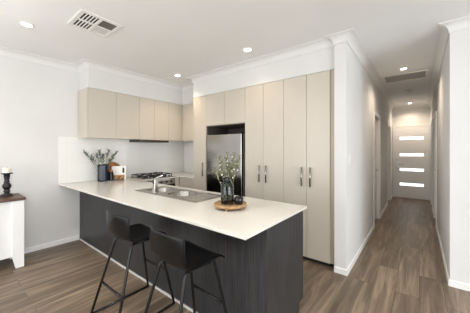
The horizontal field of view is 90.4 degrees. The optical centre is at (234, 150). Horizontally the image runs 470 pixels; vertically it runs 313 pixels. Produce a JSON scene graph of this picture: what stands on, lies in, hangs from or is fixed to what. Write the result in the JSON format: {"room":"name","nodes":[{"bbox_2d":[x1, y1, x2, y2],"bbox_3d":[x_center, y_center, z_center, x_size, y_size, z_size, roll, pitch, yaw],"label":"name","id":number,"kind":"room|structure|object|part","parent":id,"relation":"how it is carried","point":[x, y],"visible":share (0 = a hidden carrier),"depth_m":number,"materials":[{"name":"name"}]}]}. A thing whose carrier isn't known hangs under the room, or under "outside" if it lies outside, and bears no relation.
{"room":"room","nodes":[
{"label":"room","id":0,"kind":"room"},
{"bbox_2d":[0,55,180,248],"bbox_3d":[-3.456,0.050,2.506,0.150,2.700,7.545,0,0,38],"label":"wall","id":1,"kind":"structure","parent":0,"point":[39,102],"depth_m":3.27,"materials":[{"name":"paint"}]},
{"bbox_2d":[24,235,78,253],"bbox_3d":[-4.042,1.366,1.634,0.013,0.068,5.150,0,0,38],"label":"baseboard","id":2,"kind":"structure","parent":1,"relation":"attached to","point":[70,239],"depth_m":3.37,"materials":[{"name":"white wood"}]},
{"bbox_2d":[78,87,138,138],"bbox_3d":[-2.058,-0.555,3.848,0.361,0.740,0.807,0,0,38],"label":"upper cabinet","id":3,"kind":"object","parent":1,"relation":"attached to","point":[101,113],"visible":1,"depth_m":3.64,"materials":[{"name":"beige"}]},
{"bbox_3d":[-2.310,-0.555,3.543,0.342,0.740,0.016,0,0,38],"label":"panel","id":4,"kind":"part","parent":3,"relation":"part of","materials":[{"name":"beige laminate"}]},
{"bbox_3d":[-2.039,-0.554,3.595,0.018,0.738,0.396,0,0,38],"label":"door","id":5,"kind":"part","parent":3,"relation":"part of","materials":[{"name":"beige laminate"}]},
{"bbox_3d":[-1.794,-0.554,3.905,0.018,0.738,0.388,0,0,38],"label":"door","id":6,"kind":"part","parent":3,"relation":"part of","materials":[{"name":"beige laminate"}]},
{"bbox_2d":[133,97,168,140],"bbox_3d":[-1.618,-0.555,4.404,0.361,0.740,0.606,0,0,38],"label":"upper cabinet","id":7,"kind":"object","parent":1,"relation":"attached to","point":[153,114],"visible":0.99,"depth_m":4.27,"materials":[{"name":"beige wood"}]},
{"bbox_3d":[-1.578,-0.554,4.178,0.018,0.738,0.299,0,0,38],"label":"door","id":8,"kind":"part","parent":7,"relation":"part of","materials":[{"name":"beige laminate"}]},
{"bbox_3d":[-1.390,-0.554,4.416,0.018,0.738,0.301,0,0,38],"label":"door","id":9,"kind":"part","parent":7,"relation":"part of","materials":[{"name":"beige laminate"}]},
{"bbox_2d":[165,103,181,140],"bbox_3d":[-1.328,-0.555,4.771,0.361,0.740,0.326,0,0,38],"label":"upper cabinet","id":10,"kind":"object","parent":1,"relation":"attached to","point":[175,110],"visible":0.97,"depth_m":4.66,"materials":[{"name":"beige wood"}]},
{"bbox_2d":[129,140,168,142],"bbox_3d":[-1.610,-0.164,4.397,0.360,0.038,0.598,0,0,38],"label":"range hood","id":11,"kind":"object","parent":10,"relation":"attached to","point":[142,141],"visible":1,"depth_m":4.28,"materials":[{"name":"brown metal"}]},
{"bbox_2d":[59,137,192,183],"bbox_3d":[-1.498,0.150,4.075,0.975,0.700,2.355,0,0,38],"label":"wall","id":12,"kind":"structure","parent":0,"point":[138,157],"depth_m":4.20,"materials":[{"name":"white tile"}]},
{"bbox_2d":[79,46,333,104],"bbox_3d":[-0.457,-1.113,3.420,3.420,0.372,2.089,0,0,38],"label":"wall","id":13,"kind":"structure","parent":0,"point":[322,60],"depth_m":3.58,"materials":[{"name":"paint"}]},
{"bbox_2d":[0,15,469,109],"bbox_3d":[-0.122,-1.255,3.319,11.557,0.090,6.696,0,0,-4],"label":"trim","id":14,"kind":"structure","parent":13,"relation":"attached to","point":[350,36],"depth_m":3.33,"materials":[{"name":"white paint"}]},
{"bbox_2d":[206,88,244,134],"bbox_3d":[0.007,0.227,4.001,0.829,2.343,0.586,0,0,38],"label":"upper cabinet","id":15,"kind":"object","parent":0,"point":[225,111],"visible":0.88,"depth_m":3.80,"materials":[{"name":"beige"}]},
{"bbox_3d":[-0.330,-0.679,3.905,0.418,0.527,0.018,0,0,38],"label":"door","id":16,"kind":"part","parent":15,"relation":"part of","materials":[{"name":"beige laminate"}]},
{"bbox_3d":[-0.004,-0.679,3.648,0.405,0.527,0.018,0,0,38],"label":"door","id":17,"kind":"part","parent":15,"relation":"part of","materials":[{"name":"beige laminate"}]},
{"bbox_2d":[0,0,469,105],"bbox_3d":[1.174,-1.350,2.042,8.090,0.100,12.660,0,0,38],"label":"ceiling","id":18,"kind":"structure","parent":0,"point":[160,39],"depth_m":2.54,"materials":[{"name":"paint"}]},
{"bbox_2d":[20,22,33,27],"bbox_3d":[-2.154,-1.296,2.414,0.113,0.007,0.113,0,0,38],"label":"recessed light","id":19,"kind":"object","parent":18,"relation":"in","point":[26,24],"visible":1,"depth_m":2.41,"materials":[{"name":"white"}]},
{"bbox_2d":[67,9,122,37],"bbox_3d":[-1.446,-1.293,2.412,0.400,0.014,0.380,0,0,38],"label":"ceiling vent","id":20,"kind":"object","parent":18,"relation":"in","point":[84,20],"visible":1,"depth_m":2.39,"materials":[{"name":"white plastic"}]},
{"bbox_2d":[382,69,427,83],"bbox_3d":[3.002,-1.293,4.128,0.630,0.014,0.480,0,0,38],"label":"ceiling vent","id":21,"kind":"object","parent":18,"relation":"in","point":[422,73],"visible":1,"depth_m":4.09,"materials":[{"name":"white metal"}]},
{"bbox_2d":[0,197,469,312],"bbox_3d":[1.174,1.450,2.042,8.090,0.100,12.660,0,0,38],"label":"floor","id":22,"kind":"structure","parent":0,"point":[400,268],"depth_m":2.48,"materials":[{"name":"brown wood"}]},
{"bbox_2d":[0,193,25,267],"bbox_3d":[-3.219,0.984,2.287,0.452,0.832,1.695,0,0,38],"label":"sideboard","id":23,"kind":"object","parent":22,"relation":"on","point":[11,207],"visible":1,"depth_m":2.74,"materials":[{"name":"white wood"}]},
{"bbox_2d":[0,173,13,196],"bbox_3d":[-2.834,0.425,2.897,0.128,0.284,0.128,0,0,38],"label":"candle holder","id":24,"kind":"object","parent":23,"relation":"on","point":[6,186],"visible":0.98,"depth_m":2.87,"materials":[{"name":"black wood"}]},
{"bbox_2d":[2,167,10,172],"bbox_3d":[-2.834,0.246,2.897,0.078,0.074,0.078,0,0,38],"label":"pillar candle","id":25,"kind":"object","parent":24,"relation":"on","point":[4,170],"visible":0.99,"depth_m":2.87,"materials":[{"name":"beige wax"}]},
{"bbox_3d":[-2.597,1.001,2.790,0.055,0.798,0.105,0,0,38],"label":"leg","id":26,"kind":"part","parent":23,"relation":"part of","materials":[{"name":"white wood"}]},
{"bbox_2d":[90,210,174,312],"bbox_3d":[-0.883,0.956,2.044,0.462,0.885,0.545,0,0,38],"label":"bar stool","id":27,"kind":"object","parent":22,"relation":"on","point":[119,226],"visible":0.87,"depth_m":1.98,"materials":[{"name":"black leather"}]},
{"bbox_3d":[-1.122,1.073,2.020,0.233,0.638,0.034,0,0,-29],"label":"leg","id":28,"kind":"part","parent":27,"relation":"part of","materials":[{"name":"black metal"}]},
{"bbox_3d":[-0.851,1.073,1.806,0.034,0.638,0.233,0,0,15],"label":"leg","id":29,"kind":"part","parent":27,"relation":"part of","materials":[{"name":"black metal"}]},
{"bbox_3d":[-0.898,1.072,2.300,0.035,0.637,0.184,0,0,12],"label":"leg","id":30,"kind":"part","parent":27,"relation":"part of","materials":[{"name":"black metal"}]},
{"bbox_3d":[-0.630,1.072,2.088,0.184,0.637,0.035,0,0,-26],"label":"leg","id":31,"kind":"part","parent":27,"relation":"part of","materials":[{"name":"black metal"}]},
{"bbox_2d":[146,178,174,185],"bbox_3d":[-1.512,0.962,4.320,0.609,0.874,0.596,0,0,38],"label":"oven","id":32,"kind":"object","parent":22,"relation":"on","point":[172,181],"visible":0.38,"depth_m":4.28,"materials":[{"name":"metal"}]},
{"bbox_2d":[175,177,178,186],"bbox_3d":[-1.320,0.961,4.613,0.569,0.877,0.094,0,0,38],"label":"base cabinet","id":33,"kind":"object","parent":22,"relation":"on","point":[176,179],"visible":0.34,"depth_m":4.44,"materials":[{"name":"beige"}]},
{"bbox_2d":[144,226,226,312],"bbox_3d":[-0.347,0.956,1.607,0.462,0.885,0.545,0,0,41],"label":"bar stool","id":34,"kind":"object","parent":22,"relation":"on","point":[188,256],"visible":1,"depth_m":1.52,"materials":[{"name":"black metal"}]},
{"bbox_3d":[-0.587,1.073,1.596,0.233,0.638,0.034,0,0,-26],"label":"leg","id":35,"kind":"part","parent":34,"relation":"part of","materials":[{"name":"black metal"}]},
{"bbox_3d":[-0.327,1.073,1.368,0.034,0.638,0.233,0,0,18],"label":"leg","id":36,"kind":"part","parent":34,"relation":"part of","materials":[{"name":"black metal"}]},
{"bbox_3d":[-0.349,1.072,1.864,0.035,0.637,0.184,0,0,15],"label":"leg","id":37,"kind":"part","parent":34,"relation":"part of","materials":[{"name":"black metal"}]},
{"bbox_3d":[-0.092,1.072,1.638,0.184,0.637,0.035,0,0,-23],"label":"leg","id":38,"kind":"part","parent":34,"relation":"part of","materials":[{"name":"black metal"}]},
{"bbox_2d":[180,177,192,188],"bbox_3d":[-0.724,0.961,4.579,0.384,0.877,0.586,0,0,38],"label":"base cabinet","id":39,"kind":"object","parent":22,"relation":"on","point":[184,182],"visible":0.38,"depth_m":4.35,"materials":[{"name":"beige"}]},
{"bbox_2d":[79,192,302,312],"bbox_3d":[-0.914,0.961,2.863,3.386,0.877,0.658,0,0,38],"label":"base cabinet","id":40,"kind":"object","parent":22,"relation":"on","point":[263,272],"visible":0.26,"depth_m":1.90,"materials":[{"name":"grey wood"}]},
{"bbox_2d":[59,172,306,239],"bbox_3d":[-0.544,0.510,3.315,3.396,0.020,2.346,0,0,38],"label":"countertop","id":41,"kind":"structure","parent":40,"relation":"on","point":[258,215],"depth_m":2.00,"materials":[{"name":"white stone"}]},
{"bbox_2d":[97,164,108,181],"bbox_3d":[-2.122,0.365,3.749,0.160,0.268,0.160,0,0,38],"label":"vase","id":42,"kind":"object","parent":41,"relation":"on","point":[103,169],"visible":0.98,"depth_m":3.69,"materials":[{"name":"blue ceramic"}]},
{"bbox_2d":[90,154,98,167],"bbox_3d":[-2.188,0.245,3.634,0.136,0.391,0.210,0,0,38],"label":"sprig","id":43,"kind":"object","parent":42,"relation":"in","point":[91,156],"visible":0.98,"depth_m":3.63,"materials":[{"name":"green plant"}]},
{"bbox_2d":[109,170,113,180],"bbox_3d":[-2.022,0.412,3.811,0.072,0.174,0.072,0,0,38],"label":"jar","id":44,"kind":"object","parent":41,"relation":"on","point":[111,174],"visible":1,"depth_m":3.78,"materials":[{"name":"black glass"}]},
{"bbox_2d":[108,162,119,169],"bbox_3d":[-2.079,0.347,3.976,0.086,0.290,0.296,0,0,38],"label":"round board","id":45,"kind":"object","parent":41,"relation":"on","point":[111,164],"visible":0.22,"depth_m":3.98,"materials":[{"name":"brown wood"}]},
{"bbox_2d":[112,166,125,179],"bbox_3d":[-1.947,0.387,3.906,0.215,0.234,0.106,0,0,-22],"label":"book","id":46,"kind":"object","parent":41,"relation":"on","point":[119,172],"visible":0.79,"depth_m":3.91,"materials":[{"name":"white paper"}]},
{"bbox_2d":[114,175,123,178],"bbox_3d":[-1.946,0.451,3.889,0.185,0.071,0.017,0,0,-22],"label":"picture","id":47,"kind":"object","parent":46,"relation":"on","point":[115,176],"depth_m":3.89},
{"bbox_2d":[131,172,173,179],"bbox_3d":[-1.522,0.466,4.327,0.505,0.068,0.590,0,0,38],"label":"cooktop","id":48,"kind":"object","parent":41,"relation":"in","point":[147,175],"visible":0.97,"depth_m":4.25,"materials":[{"name":"metal"}]},
{"bbox_3d":[-1.522,0.494,4.327,0.505,0.012,0.590,0,0,38],"label":"steel plate","id":49,"kind":"part","parent":48,"relation":"part of","materials":[{"name":"silver metal"}]},
{"bbox_2d":[152,175,170,193],"bbox_3d":[-0.845,0.391,2.719,0.080,0.209,0.226,0,0,38],"label":"mixer tap","id":50,"kind":"object","parent":41,"relation":"on","point":[155,181],"visible":1,"depth_m":2.65,"materials":[{"name":"silver metal"}]},
{"bbox_3d":[-0.841,0.355,2.745,0.034,0.034,0.180,0,0,38],"label":"spout","id":51,"kind":"part","parent":50,"relation":"part of","materials":[{"name":"silver metal"}]},
{"bbox_2d":[135,186,220,202],"bbox_3d":[-0.675,0.571,2.710,1.110,0.159,0.435,0,0,38],"label":"sink","id":52,"kind":"object","parent":41,"relation":"in","point":[192,196],"visible":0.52,"depth_m":2.67,"materials":[{"name":"metal"}]},
{"bbox_3d":[-0.928,0.573,2.922,0.350,0.155,0.303,0,0,38],"label":"bowl","id":53,"kind":"part","parent":52,"relation":"part of","materials":[{"name":"silver metal"}]},
{"bbox_3d":[-0.598,0.573,2.661,0.330,0.155,0.303,0,0,38],"label":"bowl","id":54,"kind":"part","parent":52,"relation":"part of","materials":[{"name":"silver metal"}]},
{"bbox_2d":[214,200,246,210],"bbox_3d":[-0.040,0.476,2.014,0.282,0.046,0.282,0,0,38],"label":"round tray","id":55,"kind":"object","parent":41,"relation":"on","point":[217,204],"visible":0.74,"depth_m":1.92,"materials":[{"name":"brown wood"}]},
{"bbox_2d":[221,177,233,204],"bbox_3d":[-0.065,0.347,2.002,0.112,0.233,0.112,0,0,38],"label":"bottle vase","id":56,"kind":"object","parent":55,"relation":"on","point":[227,188],"visible":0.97,"depth_m":1.96,"materials":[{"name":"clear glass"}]},
{"bbox_2d":[211,167,220,184],"bbox_3d":[-0.140,0.290,2.055,0.146,0.289,0.090,0,0,6],"label":"flower sprig","id":57,"kind":"object","parent":56,"relation":"in","point":[214,170],"visible":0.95,"depth_m":2.05,"materials":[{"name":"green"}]},
{"bbox_2d":[218,155,223,177],"bbox_3d":[-0.125,0.238,2.009,0.096,0.392,0.093,0,0,38],"label":"flower sprig","id":58,"kind":"object","parent":56,"relation":"in","point":[221,169],"visible":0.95,"depth_m":2.01,"materials":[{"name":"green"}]},
{"bbox_2d":[221,157,229,176],"bbox_3d":[-0.069,0.246,1.983,0.074,0.376,0.085,0,0,-36],"label":"flower sprig","id":59,"kind":"object","parent":56,"relation":"in","point":[226,164],"visible":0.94,"depth_m":1.98,"materials":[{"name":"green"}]},
{"bbox_2d":[224,151,230,174],"bbox_3d":[-0.064,0.219,2.046,0.083,0.430,0.084,0,0,-2],"label":"flower sprig","id":60,"kind":"object","parent":56,"relation":"in","point":[227,155],"visible":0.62,"depth_m":2.05,"materials":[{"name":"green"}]},
{"bbox_2d":[226,163,234,176],"bbox_3d":[-0.038,0.267,1.982,0.085,0.334,0.071,0,0,13],"label":"flower sprig","id":61,"kind":"object","parent":56,"relation":"in","point":[229,174],"visible":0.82,"depth_m":1.98,"materials":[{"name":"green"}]},
{"bbox_2d":[230,152,236,180],"bbox_3d":[-0.019,0.224,1.997,0.086,0.420,0.087,0,0,-7],"label":"flower sprig","id":62,"kind":"object","parent":56,"relation":"in","point":[232,152],"visible":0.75,"depth_m":1.99,"materials":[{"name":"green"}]},
{"bbox_2d":[230,159,238,182],"bbox_3d":[-0.017,0.248,1.950,0.097,0.372,0.094,0,0,4],"label":"flower sprig","id":63,"kind":"object","parent":56,"relation":"in","point":[231,172],"visible":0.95,"depth_m":1.96,"materials":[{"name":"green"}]},
{"bbox_2d":[233,154,242,181],"bbox_3d":[0.016,0.235,1.987,0.135,0.398,0.073,0,0,38],"label":"flower sprig","id":64,"kind":"object","parent":56,"relation":"in","point":[235,154],"visible":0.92,"depth_m":1.98,"materials":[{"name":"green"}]},
{"bbox_2d":[234,196,242,204],"bbox_3d":[0.032,0.432,2.002,0.080,0.064,0.080,0,0,38],"label":"tealight holder","id":65,"kind":"object","parent":55,"relation":"on","point":[238,200],"visible":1,"depth_m":1.97,"materials":[{"name":"black glass"}]},
{"bbox_3d":[0.400,0.961,1.810,0.018,0.877,0.615,0,0,38],"label":"panel","id":66,"kind":"part","parent":40,"relation":"part of","materials":[{"name":"black wood"}]},
{"bbox_2d":[193,96,206,190],"bbox_3d":[-0.458,0.227,4.345,0.321,2.344,0.624,0,0,38],"label":"tall cabinet","id":67,"kind":"object","parent":22,"relation":"on","point":[199,103],"visible":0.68,"depth_m":4.13,"materials":[{"name":"beige wood"}]},
{"bbox_2d":[207,132,244,196],"bbox_3d":[-0.015,0.564,3.996,0.744,1.672,0.580,0,0,38],"label":"fridge","id":68,"kind":"object","parent":22,"relation":"on","point":[217,145],"visible":0.46,"depth_m":3.73,"materials":[{"name":"grey metal"}]},
{"bbox_2d":[245,80,283,202],"bbox_3d":[0.570,0.227,3.532,0.634,2.344,0.624,0,0,38],"label":"tall cabinet","id":69,"kind":"object","parent":22,"relation":"on","point":[264,103],"visible":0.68,"depth_m":3.29,"materials":[{"name":"beige wood"}]},
{"bbox_3d":[0.281,0.199,3.422,0.315,2.284,0.018,0,0,38],"label":"door","id":70,"kind":"part","parent":69,"relation":"part of","materials":[{"name":"beige laminate"}]},
{"bbox_3d":[0.346,0.335,3.336,0.018,0.240,0.038,0,0,38],"label":"handle","id":71,"kind":"part","parent":69,"relation":"part of","materials":[{"name":"silver metal"}]},
{"bbox_3d":[0.531,0.199,3.225,0.313,2.284,0.018,0,0,38],"label":"door","id":72,"kind":"part","parent":69,"relation":"part of","materials":[{"name":"beige laminate"}]},
{"bbox_2d":[284,70,333,266],"bbox_3d":[1.077,0.227,3.131,0.655,2.344,0.624,0,0,38],"label":"tall cabinet","id":73,"kind":"object","parent":22,"relation":"on","point":[308,99],"visible":0.89,"depth_m":2.88,"materials":[{"name":"beige"}]},
{"bbox_3d":[0.778,0.199,3.029,0.309,2.284,0.018,0,0,38],"label":"door","id":74,"kind":"part","parent":73,"relation":"part of","materials":[{"name":"beige laminate"}]},
{"bbox_3d":[0.840,0.335,2.945,0.018,0.240,0.038,0,0,38],"label":"handle","id":75,"kind":"part","parent":73,"relation":"part of","materials":[{"name":"silver metal"}]},
{"bbox_3d":[0.928,0.335,2.876,0.018,0.240,0.038,0,0,38],"label":"handle","id":76,"kind":"part","parent":73,"relation":"part of","materials":[{"name":"silver metal"}]},
{"bbox_3d":[1.013,0.199,2.844,0.282,2.284,0.018,0,0,38],"label":"door","id":77,"kind":"part","parent":73,"relation":"part of","materials":[{"name":"beige laminate"}]},
{"bbox_2d":[334,42,391,268],"bbox_3d":[2.944,0.050,4.859,0.128,2.700,5.645,0,0,38],"label":"wall","id":78,"kind":"structure","parent":0,"point":[356,96],"depth_m":2.93,"materials":[{"name":"paint"}]},
{"bbox_2d":[334,226,373,275],"bbox_3d":[1.792,1.366,3.391,0.141,0.068,1.938,0,0,38],"label":"baseboard","id":79,"kind":"structure","parent":78,"relation":"attached to","point":[338,270],"depth_m":2.83,"materials":[{"name":"white wood"}]},
{"bbox_2d":[373,111,380,228],"bbox_3d":[2.655,0.351,4.498,0.166,2.098,0.866,0,0,38],"label":"door","id":80,"kind":"structure","parent":78,"relation":"in","point":[376,120],"depth_m":4.74,"materials":[{"name":"white wood"}]},
{"bbox_2d":[387,122,390,202],"bbox_3d":[4.050,0.351,6.263,0.166,2.098,0.866,0,0,38],"label":"door","id":81,"kind":"structure","parent":78,"relation":"in","point":[388,124],"depth_m":6.51,"materials":[{"name":"white wood"}]},
{"bbox_2d":[392,107,430,199],"bbox_3d":[5.151,0.050,6.808,1.174,2.700,0.150,0,0,38],"label":"wall","id":82,"kind":"structure","parent":0,"point":[422,115],"depth_m":6.78,"materials":[{"name":"paint"}]},
{"bbox_2d":[393,123,430,199],"bbox_3d":[5.075,0.330,6.725,0.870,2.140,0.075,0,0,38],"label":"door","id":83,"kind":"structure","parent":82,"relation":"in","point":[411,145],"depth_m":6.72,"materials":[{"name":"white wood"}]},
{"bbox_3d":[5.102,-0.345,6.743,0.550,0.076,0.006,0,0,38],"label":"glass pane","id":84,"kind":"part","parent":83,"relation":"part of","materials":[{"name":"white glass"}]},
{"bbox_3d":[5.102,0.135,6.743,0.550,0.076,0.006,0,0,38],"label":"glass pane","id":85,"kind":"part","parent":83,"relation":"part of","materials":[{"name":"white glass"}]},
{"bbox_3d":[5.102,0.570,6.743,0.550,0.076,0.006,0,0,38],"label":"glass pane","id":86,"kind":"part","parent":83,"relation":"part of","materials":[{"name":"white glass"}]},
{"bbox_3d":[5.102,1.000,6.743,0.550,0.076,0.006,0,0,38],"label":"glass pane","id":87,"kind":"part","parent":83,"relation":"part of","materials":[{"name":"white glass"}]},
{"bbox_2d":[431,28,469,283],"bbox_3d":[3.891,0.050,4.395,0.160,2.700,5.198,0,0,38],"label":"wall","id":88,"kind":"structure","parent":0,"point":[451,98],"depth_m":2.38,"materials":[{"name":"paint"}]},
{"bbox_2d":[431,120,432,207],"bbox_3d":[4.881,0.351,5.670,0.166,2.098,0.866,0,0,38],"label":"door","id":89,"kind":"structure","parent":88,"relation":"in","point":[432,120],"depth_m":5.38,"materials":[{"name":"white wood"}]},
{"bbox_2d":[433,111,436,224],"bbox_3d":[3.920,0.351,4.454,0.166,2.098,0.866,0,0,38],"label":"door","id":90,"kind":"structure","parent":88,"relation":"in","point":[435,114],"depth_m":4.77,"materials":[{"name":"white"}]},
{"bbox_3d":[3.602,0.050,1.406,3.094,2.700,0.150,0,0,38],"label":"wall","id":91,"kind":"structure","parent":0,"visible":0},
{"bbox_2d":[436,225,469,291],"bbox_3d":[4.174,1.366,2.270,3.267,0.068,2.241,0,0,38],"label":"baseboard","id":92,"kind":"structure","parent":91,"relation":"attached to","point":[456,284],"depth_m":2.40,"materials":[{"name":"white wood"}]},
{"bbox_3d":[0.238,0.050,4.299,3.422,2.700,0.150,0,0,38],"label":"wall","id":93,"kind":"structure","parent":0,"visible":0},
{"bbox_2d":[182,103,192,140],"bbox_3d":[-0.736,-0.555,4.739,0.601,0.740,0.351,0,0,38],"label":"upper cabinet","id":94,"kind":"object","parent":93,"relation":"attached to","point":[187,110],"visible":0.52,"depth_m":4.69,"materials":[{"name":"beige wood"}]}
]}

